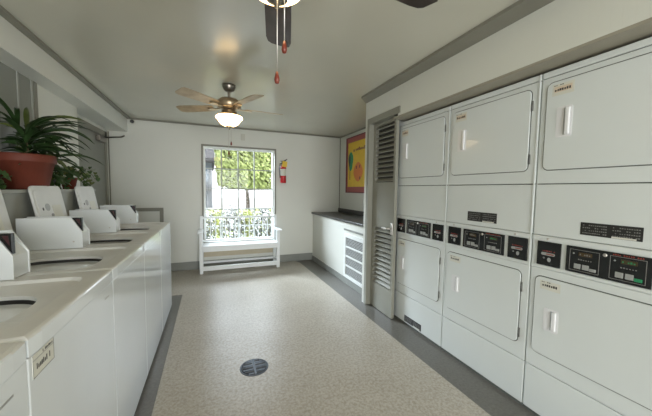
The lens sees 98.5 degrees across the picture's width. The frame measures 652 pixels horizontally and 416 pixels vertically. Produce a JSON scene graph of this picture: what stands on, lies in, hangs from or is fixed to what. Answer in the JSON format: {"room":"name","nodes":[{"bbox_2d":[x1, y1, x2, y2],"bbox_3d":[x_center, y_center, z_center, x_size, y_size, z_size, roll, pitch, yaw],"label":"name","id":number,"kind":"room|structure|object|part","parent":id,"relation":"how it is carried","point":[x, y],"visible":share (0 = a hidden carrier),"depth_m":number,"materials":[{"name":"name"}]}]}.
{"room":"laundry","nodes":[
{"label":"laundry","id":0,"kind":"room"},
{"bbox_2d":[1,189,95,233],"bbox_3d":[-1.232,0.686,-0.149,0.210,1.333,6.560,-1,4,-22],"label":"wall","id":1,"kind":"structure","parent":0,"point":[18,204],"depth_m":1.78,"materials":[{"name":"grey paint"}]},
{"bbox_2d":[0,170,11,189],"bbox_3d":[-1.933,-0.161,1.665,0.163,0.136,0.182,-1,4,-22],"label":"potted plant","id":2,"kind":"object","parent":1,"relation":"on","point":[5,175],"visible":0.99,"depth_m":1.65,"materials":[{"name":"green plant"}]},
{"bbox_2d":[0,98,102,188],"bbox_3d":[-1.997,-0.435,2.038,0.550,0.600,0.930,-1,4,-22],"label":"potted plant","id":3,"kind":"object","parent":1,"relation":"on","point":[28,167],"visible":0.97,"depth_m":1.91,"materials":[{"name":"green plant"}]},
{"bbox_3d":[-2.085,-0.249,1.953,0.320,0.238,0.320,-1,4,-22],"label":"terracotta pot","id":4,"kind":"part","parent":3,"relation":"part of","materials":[{"name":"ceramic"}]},
{"bbox_2d":[50,174,71,188],"bbox_3d":[-2.148,-0.213,2.220,0.182,0.152,0.285,-1,4,-28],"label":"potted plant","id":5,"kind":"object","parent":1,"relation":"on","point":[57,179],"visible":0.35,"depth_m":2.23,"materials":[{"name":"green plant"}]},
{"bbox_2d":[53,166,99,188],"bbox_3d":[-2.260,-0.279,2.550,0.312,0.214,0.412,-1,4,-22],"label":"potted plant","id":6,"kind":"object","parent":1,"relation":"on","point":[73,182],"visible":0.66,"depth_m":2.53,"materials":[{"name":"green plant"}]},
{"bbox_3d":[-2.322,-0.224,2.540,0.124,0.105,0.124,-1,4,-22],"label":"terracotta pot","id":7,"kind":"part","parent":6,"relation":"part of","materials":[{"name":"red ceramic"}]},
{"bbox_3d":[-2.267,-0.277,2.549,0.257,0.179,0.355,-1,4,-22],"label":"stem","id":8,"kind":"part","parent":6,"relation":"part of","materials":[{"name":"green plant"}]},
{"bbox_2d":[37,84,79,188],"bbox_3d":[-1.501,0.151,-0.167,0.290,2.396,6.800,-1,4,-22],"label":"wall","id":9,"kind":"structure","parent":0,"point":[49,104],"depth_m":2.64,"materials":[{"name":"paint"}]},
{"bbox_2d":[0,62,39,152],"bbox_3d":[-2.166,-0.575,1.857,0.014,0.804,0.935,-1,4,-22],"label":"window","id":10,"kind":"structure","parent":9,"relation":"in","point":[17,90],"depth_m":2.02,"materials":[{"name":"beige paint"}]},
{"bbox_3d":[-2.166,-0.575,1.857,0.014,0.804,0.935,-1,4,-22],"label":"casing","id":11,"kind":"part","parent":10,"relation":"part of","materials":[{"name":"beige paint"}]},
{"bbox_2d":[0,15,127,131],"bbox_3d":[-1.575,-0.984,0.429,0.246,0.211,8.104,-1,4,-22],"label":"ceiling beam","id":12,"kind":"structure","parent":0,"point":[18,52],"depth_m":2.27,"materials":[{"name":"paint"}]},
{"bbox_2d":[0,5,130,118],"bbox_3d":[-1.437,-1.080,0.478,0.049,0.019,8.104,-1,4,-22],"label":"trim","id":13,"kind":"structure","parent":12,"relation":"attached to","point":[4,13],"depth_m":2.16,"materials":[{"name":"beige paint"}]},
{"bbox_2d":[77,114,109,204],"bbox_3d":[-3.069,-0.113,3.561,0.190,2.396,1.304,-1,4,-22],"label":"wall","id":14,"kind":"structure","parent":0,"point":[78,115],"depth_m":3.94,"materials":[{"name":"paint"}]},
{"bbox_2d":[77,117,124,208],"bbox_3d":[-2.821,0.016,3.658,0.340,2.127,0.980,-1,4,-22],"label":"door","id":15,"kind":"structure","parent":14,"relation":"in","point":[97,151],"depth_m":3.66,"materials":[{"name":"beige paint"}]},
{"bbox_3d":[-2.963,0.018,3.600,0.035,2.127,0.980,-1,4,-22],"label":"frame","id":16,"kind":"part","parent":15,"relation":"part of","materials":[{"name":"beige paint"}]},
{"bbox_2d":[108,119,339,262],"bbox_3d":[-1.415,-0.184,5.014,4.350,2.396,0.150,-1,4,-22],"label":"wall","id":17,"kind":"structure","parent":0,"point":[155,164],"depth_m":4.62,"materials":[{"name":"paint"}]},
{"bbox_2d":[107,131,111,204],"bbox_3d":[-3.219,-0.044,4.204,0.015,2.170,0.012,-1,4,-22],"label":"trim","id":18,"kind":"structure","parent":17,"relation":"attached to","point":[107,131],"depth_m":4.16,"materials":[{"name":"beige paint"}]},
{"bbox_2d":[136,208,163,221],"bbox_3d":[-2.898,0.453,4.359,0.675,0.907,0.030,-1,4,-22],"label":"trim","id":19,"kind":"structure","parent":17,"relation":"attached to","point":[161,210],"depth_m":4.42,"materials":[{"name":"beige paint"}]},
{"bbox_2d":[131,118,339,137],"bbox_3d":[-1.343,-1.362,4.867,3.526,0.021,0.022,-1,4,-22],"label":"trim","id":20,"kind":"structure","parent":17,"relation":"attached to","point":[131,118],"depth_m":4.72,"materials":[{"name":"beige paint"}]},
{"bbox_2d":[201,144,275,242],"bbox_3d":[-1.505,-0.233,4.941,1.240,1.660,0.112,-1,4,-22],"label":"window","id":21,"kind":"structure","parent":17,"relation":"in","point":[203,147],"depth_m":4.91,"materials":[{"name":"beige paint"}]},
{"bbox_2d":[204,248,272,256],"bbox_3d":[-1.516,0.709,4.944,1.160,0.220,0.020,-1,4,-22],"label":"trim","id":22,"kind":"structure","parent":17,"relation":"attached to","point":[264,250],"depth_m":4.93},
{"bbox_2d":[171,253,312,270],"bbox_3d":[-1.748,0.952,4.871,3.200,0.132,0.014,-1,4,-22],"label":"baseboard","id":23,"kind":"structure","parent":17,"relation":"attached to","point":[180,266],"depth_m":4.94,"materials":[{"name":"grey plastic"}]},
{"bbox_2d":[279,159,286,182],"bbox_3d":[-0.778,-0.670,5.083,0.156,0.435,0.136,-1,4,-22],"label":"fire extinguisher","id":24,"kind":"object","parent":17,"relation":"attached to","point":[282,171],"visible":1,"depth_m":5.04,"materials":[{"name":"red metal"}]},
{"bbox_2d":[0,0,518,136],"bbox_3d":[0.125,-1.174,1.187,4.350,0.120,8.254,-1,4,-22],"label":"ceiling","id":25,"kind":"structure","parent":0,"point":[136,53],"depth_m":2.09,"materials":[{"name":"paint"}]},
{"bbox_2d":[175,83,282,154],"bbox_3d":[-0.957,-0.887,2.871,1.062,0.702,1.086,-1,4,-22],"label":"ceiling fan","id":26,"kind":"object","parent":25,"relation":"hanging from","point":[229,106],"visible":1,"depth_m":2.76,"materials":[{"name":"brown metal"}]},
{"bbox_3d":[-1.337,-1.024,2.897,0.395,0.034,0.134,1,4,9],"label":"blade","id":27,"kind":"part","parent":26,"relation":"part of","materials":[{"name":"brown wood"}]},
{"bbox_3d":[-1.143,-0.996,2.518,0.134,0.034,0.395,3,4,27],"label":"blade","id":28,"kind":"part","parent":26,"relation":"part of","materials":[{"name":"brown wood"}]},
{"bbox_3d":[-0.981,-0.878,2.849,0.260,0.106,0.260,-1,4,-22],"label":"lamp shade","id":29,"kind":"part","parent":26,"relation":"part of","materials":[{"name":"white glass"}]},
{"bbox_3d":[-0.722,-0.995,2.585,0.395,0.034,0.134,5,5,45],"label":"blade","id":30,"kind":"part","parent":26,"relation":"part of","materials":[{"name":"brown wood"}]},
{"bbox_3d":[-0.656,-1.021,3.006,0.395,0.034,0.134,-1,4,-27],"label":"blade","id":31,"kind":"part","parent":26,"relation":"part of","materials":[{"name":"brown wood"}]},
{"bbox_2d":[260,0,437,83],"bbox_3d":[-0.130,-0.751,0.949,1.303,0.702,1.332,-1,4,-22],"label":"ceiling fan","id":32,"kind":"object","parent":25,"relation":"hanging from","point":[277,12],"visible":1,"depth_m":1.28,"materials":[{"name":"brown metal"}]},
{"bbox_3d":[-0.153,-0.621,0.884,0.004,0.372,0.004,-1,4,-22],"label":"pull chain","id":33,"kind":"part","parent":32,"relation":"part of","materials":[{"name":"silver metal"}]},
{"bbox_3d":[-0.226,-0.906,1.333,0.134,0.034,0.525,0,4,-9],"label":"blade","id":34,"kind":"part","parent":32,"relation":"part of","materials":[{"name":"brown wood"}]},
{"bbox_3d":[-0.161,-0.741,0.921,0.260,0.106,0.260,-1,4,-22],"label":"lamp shade","id":35,"kind":"part","parent":32,"relation":"part of","materials":[{"name":"white glass"}]},
{"bbox_3d":[-0.131,-0.670,0.886,0.004,0.275,0.004,-1,4,-22],"label":"pull chain","id":36,"kind":"part","parent":32,"relation":"part of","materials":[{"name":"silver metal"}]},
{"bbox_3d":[0.222,-0.885,1.106,0.525,0.034,0.134,-1,4,-27],"label":"blade","id":37,"kind":"part","parent":32,"relation":"part of","materials":[{"name":"brown wood"}]},
{"bbox_2d":[134,260,535,415],"bbox_3d":[0.089,1.335,1.350,4.350,0.123,8.254,-1,4,-22],"label":"floor","id":38,"kind":"structure","parent":0,"point":[324,356],"depth_m":2.27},
{"bbox_2d":[0,342,28,415],"bbox_3d":[-0.944,0.647,0.319,0.664,1.358,0.711,-1,4,-22],"label":"washer","id":39,"kind":"object","parent":38,"relation":"on","point":[13,369],"visible":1,"depth_m":0.66,"materials":[{"name":"metal"}]},
{"bbox_2d":[0,230,116,415],"bbox_3d":[-1.192,0.604,0.928,0.664,1.358,0.711,-1,4,-22],"label":"washer","id":40,"kind":"object","parent":38,"relation":"on","point":[64,321],"visible":0.97,"depth_m":1.01,"materials":[{"name":"metal"}]},
{"bbox_2d":[0,190,146,415],"bbox_3d":[-1.439,0.561,1.537,0.664,1.358,0.711,-1,4,-22],"label":"washer","id":41,"kind":"object","parent":38,"relation":"on","point":[56,244],"visible":0.48,"depth_m":1.64,"materials":[{"name":"metal"}]},
{"bbox_3d":[-1.692,0.073,1.392,0.059,0.315,0.344,-1,4,-22],"label":"panel","id":42,"kind":"part","parent":41,"relation":"part of","materials":[{"name":"ceramic"}]},
{"bbox_3d":[-1.701,0.074,1.389,0.078,0.375,0.390,-1,4,-22],"label":"lid","id":43,"kind":"part","parent":41,"relation":"part of","materials":[{"name":"ceramic"}]},
{"bbox_2d":[28,186,162,375],"bbox_3d":[-1.686,0.518,2.146,0.664,1.358,0.711,-1,4,-22],"label":"washer","id":44,"kind":"object","parent":38,"relation":"on","point":[103,224],"visible":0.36,"depth_m":2.20,"materials":[{"name":"metal"}]},
{"bbox_3d":[-1.948,0.031,1.998,0.078,0.375,0.390,-1,4,-22],"label":"lid","id":45,"kind":"part","parent":44,"relation":"part of","materials":[{"name":"ceramic"}]},
{"bbox_3d":[-1.940,0.030,2.001,0.059,0.315,0.344,-1,4,-22],"label":"panel","id":46,"kind":"part","parent":44,"relation":"part of","materials":[{"name":"ceramic"}]},
{"bbox_2d":[74,186,171,328],"bbox_3d":[-1.934,0.475,2.754,0.664,1.358,0.711,-1,4,-22],"label":"washer","id":47,"kind":"object","parent":38,"relation":"on","point":[85,195],"visible":0.32,"depth_m":2.84,"materials":[{"name":"metal"}]},
{"bbox_3d":[-2.196,-0.012,2.606,0.078,0.375,0.390,-1,4,-22],"label":"lid","id":48,"kind":"part","parent":47,"relation":"part of","materials":[{"name":"ceramic"}]},
{"bbox_3d":[-2.187,-0.013,2.610,0.059,0.315,0.344,-1,4,-22],"label":"panel","id":49,"kind":"part","parent":47,"relation":"part of","materials":[{"name":"ceramic"}]},
{"bbox_2d":[197,214,281,273],"bbox_3d":[-1.436,0.582,4.742,1.320,0.897,0.370,-1,4,-22],"label":"bench","id":50,"kind":"object","parent":38,"relation":"on","point":[274,243],"visible":1,"depth_m":4.74,"materials":[{"name":"white paint"}]},
{"bbox_3d":[-1.964,0.725,4.424,0.052,0.637,0.052,-1,4,-22],"label":"leg","id":51,"kind":"part","parent":50,"relation":"part of","materials":[{"name":"white paint"}]},
{"bbox_3d":[-2.062,0.578,4.663,0.048,0.897,0.045,-1,4,-22],"label":"leg","id":52,"kind":"part","parent":50,"relation":"part of","materials":[{"name":"white paint"}]},
{"bbox_3d":[-1.490,0.155,4.863,1.240,0.033,0.030,-1,4,-22],"label":"rail","id":53,"kind":"part","parent":50,"relation":"part of","materials":[{"name":"white paint"}]},
{"bbox_3d":[-1.495,0.538,4.888,1.180,0.030,0.026,-1,4,-22],"label":"rail","id":54,"kind":"part","parent":50,"relation":"part of","materials":[{"name":"white paint"}]},
{"bbox_3d":[-1.435,0.597,4.740,1.200,0.023,0.304,-1,4,-22],"label":"seat","id":55,"kind":"part","parent":50,"relation":"part of","materials":[{"name":"white paint"}]},
{"bbox_3d":[-0.932,0.564,5.121,0.048,0.897,0.045,-1,4,-22],"label":"leg","id":56,"kind":"part","parent":50,"relation":"part of","materials":[{"name":"white paint"}]},
{"bbox_3d":[-0.833,0.711,4.883,0.052,0.637,0.052,-1,4,-22],"label":"leg","id":57,"kind":"part","parent":50,"relation":"part of","materials":[{"name":"white paint"}]},
{"bbox_2d":[240,359,268,375],"bbox_3d":[-0.546,1.210,2.141,0.212,0.006,0.212,-1,4,-22],"label":"floor drain","id":58,"kind":"object","parent":38,"relation":"on","point":[252,367],"visible":1,"depth_m":2.13,"materials":[{"name":"grey metal"}]},
{"bbox_2d":[311,208,363,294],"bbox_3d":[0.387,0.569,4.557,0.589,1.005,2.140,-1,4,-22],"label":"cabinet","id":59,"kind":"object","parent":38,"relation":"on","point":[337,236],"depth_m":4.33,"materials":[{"name":"paint"}]},
{"bbox_2d":[311,212,363,226],"bbox_3d":[0.393,0.162,4.530,0.589,0.030,2.140,-1,4,-22],"label":"countertop","id":60,"kind":"structure","parent":59,"relation":"on","point":[357,220],"depth_m":4.54,"materials":[{"name":"laminate"}]},
{"bbox_2d":[343,233,362,287],"bbox_3d":[0.382,0.700,3.839,0.022,0.635,0.600,-1,4,-22],"label":"vent grille","id":61,"kind":"object","parent":59,"relation":"attached to","point":[353,243],"depth_m":3.85,"materials":[{"name":"grey metal"}]},
{"bbox_2d":[394,106,450,348],"bbox_3d":[1.217,0.165,2.812,0.780,2.060,0.682,-1,4,-22],"label":"dryer","id":62,"kind":"object","parent":38,"relation":"on","point":[424,141],"visible":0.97,"depth_m":2.60,"materials":[{"name":"grey metal"}]},
{"bbox_3d":[0.776,0.562,2.890,0.012,0.135,0.077,-1,4,-22],"label":"door handle","id":63,"kind":"part","parent":62,"relation":"part of","materials":[{"name":"white plastic"}]},
{"bbox_3d":[0.777,0.178,2.901,0.012,0.140,0.122,-1,4,-22],"label":"coin panel","id":64,"kind":"part","parent":62,"relation":"part of","materials":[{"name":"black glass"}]},
{"bbox_3d":[0.792,-0.568,2.817,0.012,0.170,0.077,-1,4,-22],"label":"door handle","id":65,"kind":"part","parent":62,"relation":"part of","materials":[{"name":"white plastic"}]},
{"bbox_3d":[0.864,0.567,2.706,0.014,0.476,0.608,-1,4,-22],"label":"door","id":66,"kind":"part","parent":62,"relation":"part of","materials":[{"name":"grey metal"}]},
{"bbox_3d":[0.873,0.195,2.668,0.010,0.140,0.330,-1,4,-22],"label":"control panel","id":67,"kind":"part","parent":62,"relation":"part of","materials":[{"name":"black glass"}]},
{"bbox_3d":[0.880,-0.539,2.635,0.014,0.502,0.608,-1,4,-22],"label":"door","id":68,"kind":"part","parent":62,"relation":"part of","materials":[{"name":"grey metal"}]},
{"bbox_3d":[0.967,0.211,2.434,0.012,0.140,0.123,-1,4,-22],"label":"coin panel","id":69,"kind":"part","parent":62,"relation":"part of","materials":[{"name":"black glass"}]},
{"bbox_2d":[441,74,543,405],"bbox_3d":[1.475,0.210,2.178,0.780,2.060,0.682,-1,4,-22],"label":"dryer","id":70,"kind":"object","parent":38,"relation":"on","point":[495,135],"visible":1,"depth_m":1.95,"materials":[{"name":"grey metal"}]},
{"bbox_3d":[1.035,0.223,2.267,0.012,0.140,0.122,-1,4,-22],"label":"coin panel","id":71,"kind":"part","parent":70,"relation":"part of","materials":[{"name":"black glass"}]},
{"bbox_3d":[1.034,0.607,2.256,0.012,0.135,0.077,-1,4,-22],"label":"door handle","id":72,"kind":"part","parent":70,"relation":"part of","materials":[{"name":"white plastic"}]},
{"bbox_3d":[1.050,-0.523,2.183,0.012,0.170,0.077,-1,4,-22],"label":"door handle","id":73,"kind":"part","parent":70,"relation":"part of","materials":[{"name":"white plastic"}]},
{"bbox_3d":[1.122,0.612,2.072,0.014,0.476,0.608,-1,4,-22],"label":"door","id":74,"kind":"part","parent":70,"relation":"part of","materials":[{"name":"grey metal"}]},
{"bbox_3d":[1.131,0.239,2.034,0.010,0.140,0.330,-1,4,-22],"label":"control panel","id":75,"kind":"part","parent":70,"relation":"part of","materials":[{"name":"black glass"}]},
{"bbox_3d":[1.138,-0.494,2.000,0.014,0.502,0.608,-1,4,-22],"label":"door","id":76,"kind":"part","parent":70,"relation":"part of","materials":[{"name":"grey metal"}]},
{"bbox_3d":[1.225,0.256,1.799,0.012,0.140,0.123,-1,4,-22],"label":"coin panel","id":77,"kind":"part","parent":70,"relation":"part of","materials":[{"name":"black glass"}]},
{"bbox_2d":[523,37,651,415],"bbox_3d":[1.732,0.255,1.544,0.780,2.060,0.682,-1,4,-22],"label":"dryer","id":78,"kind":"object","parent":38,"relation":"on","point":[589,347],"visible":1,"depth_m":1.43,"materials":[{"name":"grey metal"}]},
{"bbox_3d":[1.293,0.268,1.633,0.012,0.140,0.122,-1,4,-22],"label":"coin panel","id":79,"kind":"part","parent":78,"relation":"part of","materials":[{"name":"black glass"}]},
{"bbox_3d":[1.291,0.652,1.622,0.012,0.135,0.077,-1,4,-22],"label":"door handle","id":80,"kind":"part","parent":78,"relation":"part of","materials":[{"name":"white plastic"}]},
{"bbox_3d":[1.307,-0.478,1.548,0.012,0.170,0.077,-1,4,-22],"label":"door handle","id":81,"kind":"part","parent":78,"relation":"part of","materials":[{"name":"white plastic"}]},
{"bbox_3d":[1.380,0.656,1.438,0.014,0.476,0.608,-1,4,-22],"label":"door","id":82,"kind":"part","parent":78,"relation":"part of","materials":[{"name":"grey metal"}]},
{"bbox_3d":[1.396,-0.449,1.366,0.014,0.502,0.608,-1,4,-22],"label":"door","id":83,"kind":"part","parent":78,"relation":"part of","materials":[{"name":"grey metal"}]},
{"bbox_3d":[1.389,0.284,1.400,0.010,0.140,0.330,-1,4,-22],"label":"control panel","id":84,"kind":"part","parent":78,"relation":"part of","materials":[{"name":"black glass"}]},
{"bbox_2d":[340,129,365,210],"bbox_3d":[0.738,-0.129,4.647,0.138,2.396,2.154,-1,4,-22],"label":"wall","id":85,"kind":"structure","parent":0,"point":[353,201],"depth_m":5.34,"materials":[{"name":"paint"}]},
{"bbox_2d":[338,208,363,215],"bbox_3d":[0.655,0.104,4.633,0.024,0.080,2.140,-1,4,-22],"label":"backsplash","id":86,"kind":"structure","parent":85,"relation":"attached to","point":[361,213],"depth_m":5.08,"materials":[{"name":"laminate"}]},
{"bbox_2d":[339,127,365,207],"bbox_3d":[0.672,-0.627,4.585,0.020,1.395,2.154,-1,4,-22],"label":"trim","id":87,"kind":"structure","parent":85,"relation":"attached to","point":[364,127],"depth_m":5.54,"materials":[{"name":"beige paint"}]},
{"bbox_2d":[345,132,365,192],"bbox_3d":[0.537,-0.765,4.913,0.018,1.005,0.820,-1,4,-22],"label":"poster","id":88,"kind":"object","parent":85,"relation":"attached to","point":[355,145],"visible":0.93,"depth_m":4.95,"materials":[{"name":"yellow paper"}]},
{"bbox_2d":[362,86,405,301],"bbox_3d":[0.994,-0.035,3.257,0.910,2.396,0.620,-1,4,-22],"label":"wall","id":89,"kind":"structure","parent":0,"point":[387,101],"depth_m":3.13,"materials":[{"name":"paint"}]},
{"bbox_2d":[363,106,400,318],"bbox_3d":[0.623,0.081,3.060,0.109,2.171,0.598,-1,4,-22],"label":"door","id":90,"kind":"structure","parent":89,"relation":"in","point":[382,138],"depth_m":3.12,"materials":[{"name":"grey paint"}]},
{"bbox_3d":[0.634,0.545,3.128,0.047,0.645,0.351,-1,4,-22],"label":"louvre panel","id":91,"kind":"part","parent":90,"relation":"part of","materials":[{"name":"grey paint"}]},
{"bbox_3d":[0.651,-0.593,3.054,0.047,0.625,0.351,-1,4,-22],"label":"louvre panel","id":92,"kind":"part","parent":90,"relation":"part of","materials":[{"name":"grey paint"}]},
{"bbox_3d":[0.641,0.217,2.962,0.066,0.120,0.118,-1,4,-22],"label":"handle","id":93,"kind":"part","parent":90,"relation":"part of","materials":[{"name":"silver metal"}]},
{"bbox_2d":[398,0,651,115],"bbox_3d":[1.755,-0.879,0.289,0.110,0.306,5.330,-1,4,-22],"label":"wall","id":94,"kind":"structure","parent":0,"point":[559,26],"depth_m":1.62,"materials":[{"name":"grey smooth painted plaster"}]},
{"bbox_2d":[361,0,554,102],"bbox_3d":[1.523,-1.039,0.518,0.142,0.021,5.950,-1,4,-22],"label":"trim","id":95,"kind":"structure","parent":94,"relation":"attached to","point":[519,9],"depth_m":1.90,"materials":[{"name":"beige paint"}]},
{"bbox_3d":[2.486,0.133,0.993,0.150,2.396,5.950,-1,4,-22],"label":"wall","id":96,"kind":"structure","parent":0,"visible":0},
{"bbox_2d":[394,17,651,120],"bbox_3d":[2.111,-0.726,0.482,0.909,0.015,5.400,-1,4,-22],"label":"trim","id":97,"kind":"structure","parent":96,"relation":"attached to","point":[641,30],"depth_m":1.57,"materials":[{"name":"paint"}]},
{"label":"outside","id":98,"kind":"structure","parent":0,"visible":0},
{"bbox_2d":[212,198,271,229],"bbox_3d":[-4.092,-0.186,26.051,40.000,0.200,40.736,-1,4,-22],"label":"ground","id":99,"kind":"structure","parent":98,"point":[216,202],"depth_m":27.19,"materials":[{"name":"concrete"}]},
{"bbox_2d":[205,149,214,211],"bbox_3d":[-9.278,-1.716,14.498,6.540,4.200,7.200,-1,4,-22],"label":"house","id":100,"kind":"structure","parent":99,"relation":"on","point":[209,153],"depth_m":12.88,"materials":[{"name":"paint"}]},
{"bbox_2d":[206,211,217,238],"bbox_3d":[-2.561,0.520,5.793,0.614,1.063,0.632,-1,4,-22],"label":"flowering shrub","id":101,"kind":"object","parent":99,"relation":"on","point":[210,214],"visible":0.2,"depth_m":5.79,"materials":[{"name":"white plant"}]},
{"bbox_2d":[206,208,226,238],"bbox_3d":[-3.064,0.434,7.444,0.887,0.875,0.600,-1,4,-22],"label":"hedge","id":102,"kind":"object","parent":99,"relation":"on","point":[219,211],"visible":0.23,"depth_m":7.38,"materials":[{"name":"green plant"}]},
{"bbox_2d":[218,204,246,238],"bbox_3d":[-2.046,0.470,6.168,0.595,1.130,0.622,1,4,1],"label":"flowering shrub","id":103,"kind":"object","parent":99,"relation":"on","point":[230,211],"visible":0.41,"depth_m":6.07,"materials":[{"name":"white plant"}]},
{"bbox_3d":[-2.049,0.633,6.189,0.497,0.800,0.368,-1,4,-22],"label":"stem","id":104,"kind":"part","parent":103,"relation":"part of","materials":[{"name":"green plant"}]},
{"bbox_2d":[207,228,268,238],"bbox_3d":[0.192,0.784,10.194,20.000,0.040,1.800,-1,4,-22],"label":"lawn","id":105,"kind":"structure","parent":99,"relation":"on","point":[263,228],"depth_m":8.57,"materials":[{"name":"green plant"}]},
{"bbox_2d":[214,149,271,221],"bbox_3d":[-2.999,-1.180,11.148,2.685,3.749,2.331,0,4,-19],"label":"tree","id":106,"kind":"object","parent":99,"relation":"on","point":[263,160],"visible":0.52,"depth_m":10.18,"materials":[{"name":"green plant"}]},
{"bbox_3d":[-2.991,-1.866,11.102,2.694,2.375,2.333,-1,4,-22],"label":"crown","id":107,"kind":"part","parent":106,"relation":"part of","materials":[{"name":"green plant"}]},
{"bbox_2d":[233,207,261,237],"bbox_3d":[-2.176,0.425,7.799,0.867,0.911,0.610,-1,4,-22],"label":"hedge","id":108,"kind":"object","parent":99,"relation":"on","point":[248,212],"visible":0.32,"depth_m":7.69,"materials":[{"name":"green plant"}]},
{"bbox_2d":[250,207,271,236],"bbox_3d":[-1.393,0.510,6.273,0.626,1.055,0.618,-1,4,-22],"label":"flowering shrub","id":109,"kind":"object","parent":99,"relation":"on","point":[261,211],"visible":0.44,"depth_m":6.16,"materials":[{"name":"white plant"}]}
]}

